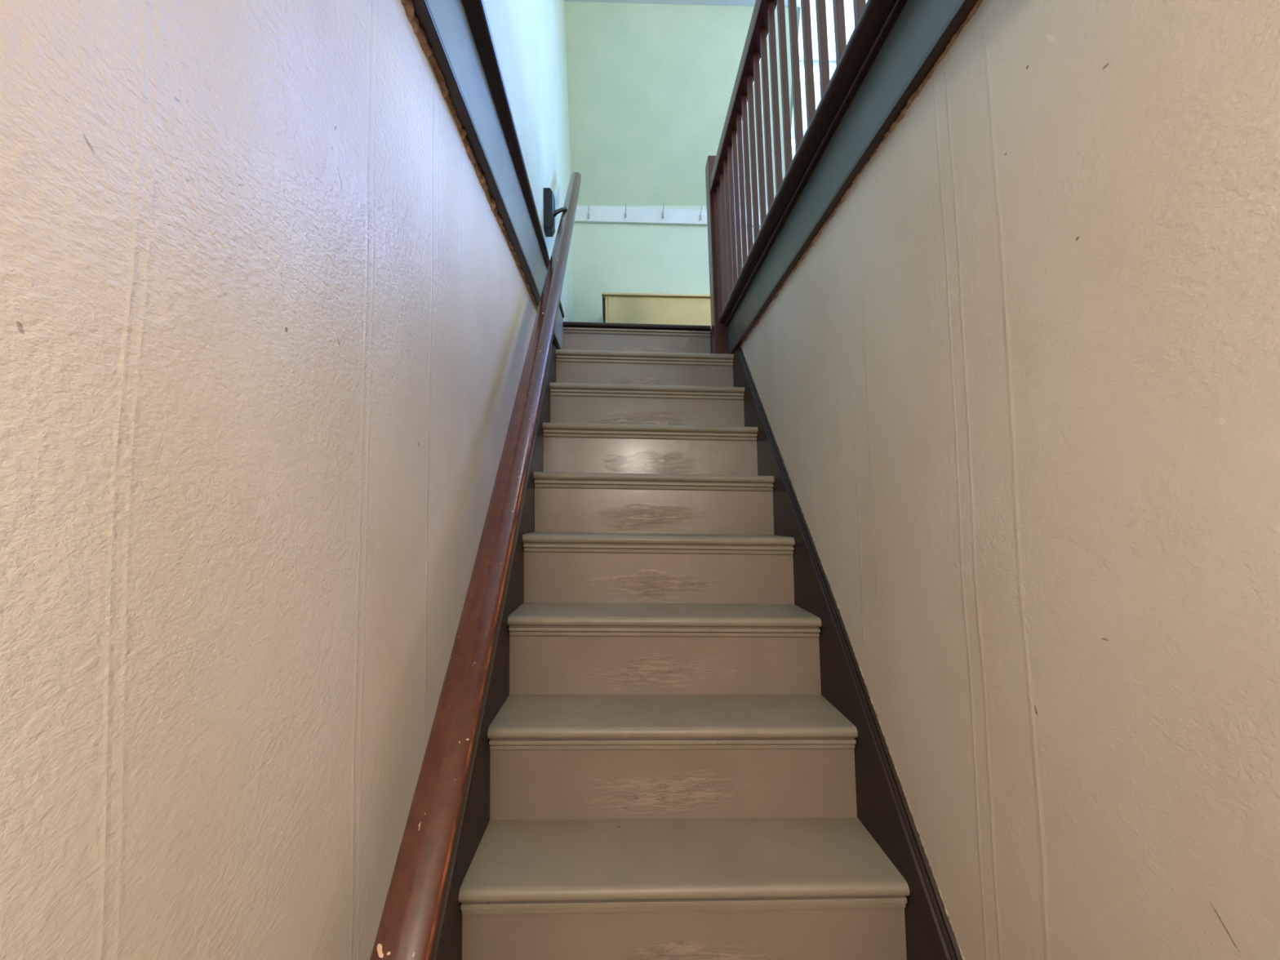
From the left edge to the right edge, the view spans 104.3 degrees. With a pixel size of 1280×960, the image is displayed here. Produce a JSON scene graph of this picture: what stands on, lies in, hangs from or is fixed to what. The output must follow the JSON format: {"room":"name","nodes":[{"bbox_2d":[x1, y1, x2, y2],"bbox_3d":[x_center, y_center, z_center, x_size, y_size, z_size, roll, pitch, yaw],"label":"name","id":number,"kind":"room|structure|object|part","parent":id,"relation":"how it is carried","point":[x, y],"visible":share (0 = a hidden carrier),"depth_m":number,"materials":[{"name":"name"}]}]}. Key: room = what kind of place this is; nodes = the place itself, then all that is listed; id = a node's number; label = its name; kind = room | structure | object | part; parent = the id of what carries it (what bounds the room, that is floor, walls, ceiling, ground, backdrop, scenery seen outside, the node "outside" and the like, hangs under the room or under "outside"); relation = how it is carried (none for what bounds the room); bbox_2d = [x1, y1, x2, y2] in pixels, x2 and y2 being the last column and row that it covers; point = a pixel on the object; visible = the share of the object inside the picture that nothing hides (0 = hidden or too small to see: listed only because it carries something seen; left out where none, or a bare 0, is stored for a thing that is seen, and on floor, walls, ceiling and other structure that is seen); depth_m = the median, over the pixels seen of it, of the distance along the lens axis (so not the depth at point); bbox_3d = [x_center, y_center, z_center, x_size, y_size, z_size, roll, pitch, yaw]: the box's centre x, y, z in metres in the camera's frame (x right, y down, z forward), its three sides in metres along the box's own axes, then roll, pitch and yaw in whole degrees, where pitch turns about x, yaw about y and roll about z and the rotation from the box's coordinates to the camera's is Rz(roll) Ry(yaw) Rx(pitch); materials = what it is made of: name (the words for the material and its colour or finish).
{"room":"indoor staircase","nodes":[
{"label":"indoor staircase","id":0,"kind":"room"},
{"bbox_2d":[0,0,573,959],"bbox_3d":[-0.428,-0.685,0.886,0.125,4.974,5.340,-1,-4,-2],"label":"wall","id":1,"kind":"structure","parent":0,"point":[268,314],"depth_m":0.42,"materials":[{"name":"beige paint"}]},
{"bbox_2d":[400,0,537,311],"bbox_3d":[-0.379,-0.683,1.469,0.015,0.031,1.940,-1,-4,-2],"label":"trim","id":2,"kind":"structure","parent":1,"relation":"attached to","point":[418,31],"depth_m":0.98,"materials":[{"name":"paint"}]},
{"bbox_2d":[369,172,581,959],"bbox_3d":[-0.317,-0.355,1.351,0.126,2.698,2.430,-1,-4,-2],"label":"wall handrail","id":3,"kind":"object","parent":1,"relation":"attached to","point":[411,925],"visible":1,"depth_m":0.71,"materials":[{"name":"brown wood"}]},
{"bbox_3d":[-0.355,-1.188,2.201,0.069,0.055,0.025,1,-4,-24],"label":"bracket arm","id":4,"kind":"part","parent":3,"relation":"part of"},
{"bbox_2d":[411,0,560,349],"bbox_3d":[-0.372,-0.696,1.506,0.032,0.013,2.050,-1,-4,-2],"label":"trim","id":5,"kind":"structure","parent":1,"relation":"attached to","point":[422,11],"depth_m":1.02,"materials":[{"name":"wood"}]},
{"bbox_2d":[426,0,563,349],"bbox_3d":[-0.383,-0.795,1.517,0.047,0.200,2.060,-1,-4,-2],"label":"trim","id":6,"kind":"structure","parent":1,"relation":"attached to","point":[451,18],"depth_m":1.14,"materials":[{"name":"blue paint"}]},
{"bbox_2d":[435,342,557,959],"bbox_3d":[-0.357,0.539,1.277,0.022,2.875,2.320,-1,-4,-2],"label":"trim","id":7,"kind":"structure","parent":1,"relation":"attached to","point":[476,820],"depth_m":1.12,"materials":[{"name":"brown wood"}]},
{"bbox_2d":[462,0,564,318],"bbox_3d":[-0.366,-0.903,1.515,0.094,0.025,2.040,-1,-4,-2],"label":"trim","id":8,"kind":"structure","parent":1,"relation":"attached to","point":[475,10],"depth_m":1.19,"materials":[{"name":"wood"}]},
{"bbox_2d":[572,204,768,322],"bbox_3d":[1.058,-1.321,3.503,3.040,1.280,0.100,-1,-4,-2],"label":"wall","id":9,"kind":"structure","parent":0,"point":[607,257],"depth_m":3.43,"materials":[{"name":"green paint"}]},
{"bbox_2d":[573,203,760,226],"bbox_3d":[0.210,-1.829,3.427,1.327,0.138,0.067,-1,-4,-2],"label":"coat rack","id":10,"kind":"object","parent":9,"relation":"attached to","point":[588,214],"visible":0.73,"depth_m":3.43,"materials":[{"name":"white paint"}]},
{"bbox_2d":[564,1,800,205],"bbox_3d":[1.047,-2.467,3.378,3.040,1.071,0.543,-1,-4,-2],"label":"wall","id":11,"kind":"structure","parent":0,"point":[650,86],"depth_m":3.27,"materials":[{"name":"green paint"}]},
{"bbox_2d":[791,61,836,145],"bbox_3d":[1.564,-2.319,3.531,1.100,1.500,0.130,-1,-4,-2],"label":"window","id":12,"kind":"structure","parent":11,"relation":"in","point":[833,65],"depth_m":3.53,"materials":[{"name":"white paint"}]},
{"bbox_2d":[709,328,712,353],"bbox_3d":[1.072,-0.684,3.109,3.255,0.180,1.000,-1,-4,-2],"label":"floor","id":13,"kind":"structure","parent":0,"point":[710,331],"depth_m":2.59,"materials":[{"name":"grey wood"}]},
{"bbox_2d":[601,292,711,325],"bbox_3d":[0.288,-0.945,3.215,1.049,0.402,0.335,-1,-4,-2],"label":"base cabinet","id":14,"kind":"object","parent":13,"relation":"on","point":[617,307],"visible":0.35,"depth_m":3.06,"materials":[{"name":"yellow paint"}]},
{"bbox_2d":[564,0,867,81],"bbox_3d":[1.103,-3.187,1.004,3.260,0.120,5.380,-1,-4,-2],"label":"ceiling","id":15,"kind":"structure","parent":0,"point":[848,4],"depth_m":3.17,"materials":[{"name":"white paint"}]},
{"bbox_2d":[741,0,1279,959],"bbox_3d":[0.598,0.497,0.367,0.120,2.514,4.400,-1,-4,-2],"label":"wall","id":16,"kind":"structure","parent":0,"point":[1019,391],"depth_m":0.61,"materials":[{"name":"beige paint"}]},
{"bbox_2d":[727,0,959,354],"bbox_3d":[0.484,-0.758,1.511,0.040,0.172,2.000,-1,-4,-2],"label":"trim","id":17,"kind":"structure","parent":16,"relation":"attached to","point":[918,23],"depth_m":1.10,"materials":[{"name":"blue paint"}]},
{"bbox_2d":[732,346,964,959],"bbox_3d":[0.504,0.512,1.306,0.022,2.945,2.320,-1,-4,-2],"label":"trim","id":18,"kind":"structure","parent":16,"relation":"attached to","point":[882,806],"depth_m":1.14,"materials":[{"name":"brown wood"}]},
{"bbox_2d":[728,0,977,354],"bbox_3d":[0.476,-0.673,1.503,0.024,0.013,1.995,-1,-4,-2],"label":"trim","id":19,"kind":"structure","parent":16,"relation":"attached to","point":[960,14],"depth_m":1.01,"materials":[{"name":"wood"}]},
{"bbox_2d":[739,0,982,346],"bbox_3d":[0.487,-0.668,1.415,0.009,0.021,1.780,-1,-4,-2],"label":"trim","id":20,"kind":"structure","parent":16,"relation":"attached to","point":[976,6],"depth_m":0.96,"materials":[{"name":"paint"}]},
{"bbox_3d":[0.124,1.807,0.253,1.110,0.100,4.620,-1,-4,-2],"label":"floor","id":21,"kind":"structure","parent":0,"visible":0},
{"bbox_2d":[458,321,909,959],"bbox_3d":[0.068,0.477,1.367,0.845,2.738,2.368,-1,-4,-2],"label":"staircase","id":22,"kind":"structure","parent":21,"relation":"on","point":[673,774],"depth_m":1.19,"materials":[{"name":"beige paint"}]},
{"bbox_3d":[-0.020,-0.762,2.559,0.768,0.053,0.017,-1,-4,-2],"label":"cove moulding","id":23,"kind":"part","parent":22,"relation":"part of","materials":[{"name":"beige paint"}]},
{"bbox_3d":[0.025,-0.566,2.357,0.838,0.055,0.017,-1,-4,-2],"label":"cove moulding","id":24,"kind":"part","parent":22,"relation":"part of","materials":[{"name":"beige paint"}]},
{"bbox_3d":[0.034,-0.371,2.154,0.838,0.055,0.017,-1,-4,-2],"label":"cove moulding","id":25,"kind":"part","parent":22,"relation":"part of","materials":[{"name":"beige paint"}]},
{"bbox_3d":[0.043,-0.176,1.952,0.838,0.055,0.017,-1,-4,-2],"label":"cove moulding","id":26,"kind":"part","parent":22,"relation":"part of","materials":[{"name":"beige paint"}]},
{"bbox_3d":[0.052,0.019,1.749,0.838,0.055,0.017,-1,-4,-2],"label":"cove moulding","id":27,"kind":"part","parent":22,"relation":"part of","materials":[{"name":"beige paint"}]},
{"bbox_3d":[0.061,0.214,1.546,0.838,0.055,0.017,-1,-4,-2],"label":"cove moulding","id":28,"kind":"part","parent":22,"relation":"part of","materials":[{"name":"beige paint"}]},
{"bbox_3d":[0.070,0.409,1.343,0.838,0.055,0.017,-1,-4,-2],"label":"cove moulding","id":29,"kind":"part","parent":22,"relation":"part of","materials":[{"name":"beige paint"}]},
{"bbox_3d":[0.080,0.605,1.140,0.838,0.055,0.017,-1,-4,-2],"label":"cove moulding","id":30,"kind":"part","parent":22,"relation":"part of","materials":[{"name":"beige paint"}]},
{"bbox_3d":[0.089,0.800,0.937,0.838,0.055,0.017,-1,-4,-2],"label":"cove moulding","id":31,"kind":"part","parent":22,"relation":"part of","materials":[{"name":"beige paint"}]},
{"bbox_3d":[1.622,-0.798,1.590,2.250,0.162,2.080,-1,-4,-2],"label":"floor","id":32,"kind":"structure","parent":0,"visible":0},
{"bbox_2d":[718,0,906,326],"bbox_3d":[0.456,-0.853,1.502,0.104,0.027,1.970,-1,-4,-2],"label":"trim","id":33,"kind":"structure","parent":32,"relation":"attached to","point":[874,12],"depth_m":1.20,"materials":[{"name":"wood"}]},
{"bbox_2d":[705,0,866,354],"bbox_3d":[0.430,-1.194,1.411,0.086,1.050,2.344,-1,-4,-2],"label":"balustrade","id":34,"kind":"object","parent":33,"relation":"on","point":[722,190],"visible":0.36,"depth_m":1.75,"materials":[{"name":"red wood"}]},
{"bbox_3d":[0.395,-1.118,2.533,0.086,1.050,0.094,-1,-4,-2],"label":"newel post","id":35,"kind":"part","parent":34,"relation":"part of","materials":[{"name":"red wood"}]},
{"bbox_3d":[0.416,-1.562,1.389,0.058,0.062,2.252,-1,-4,-2],"label":"rail","id":36,"kind":"part","parent":34,"relation":"part of","materials":[{"name":"red wood"}]}
]}

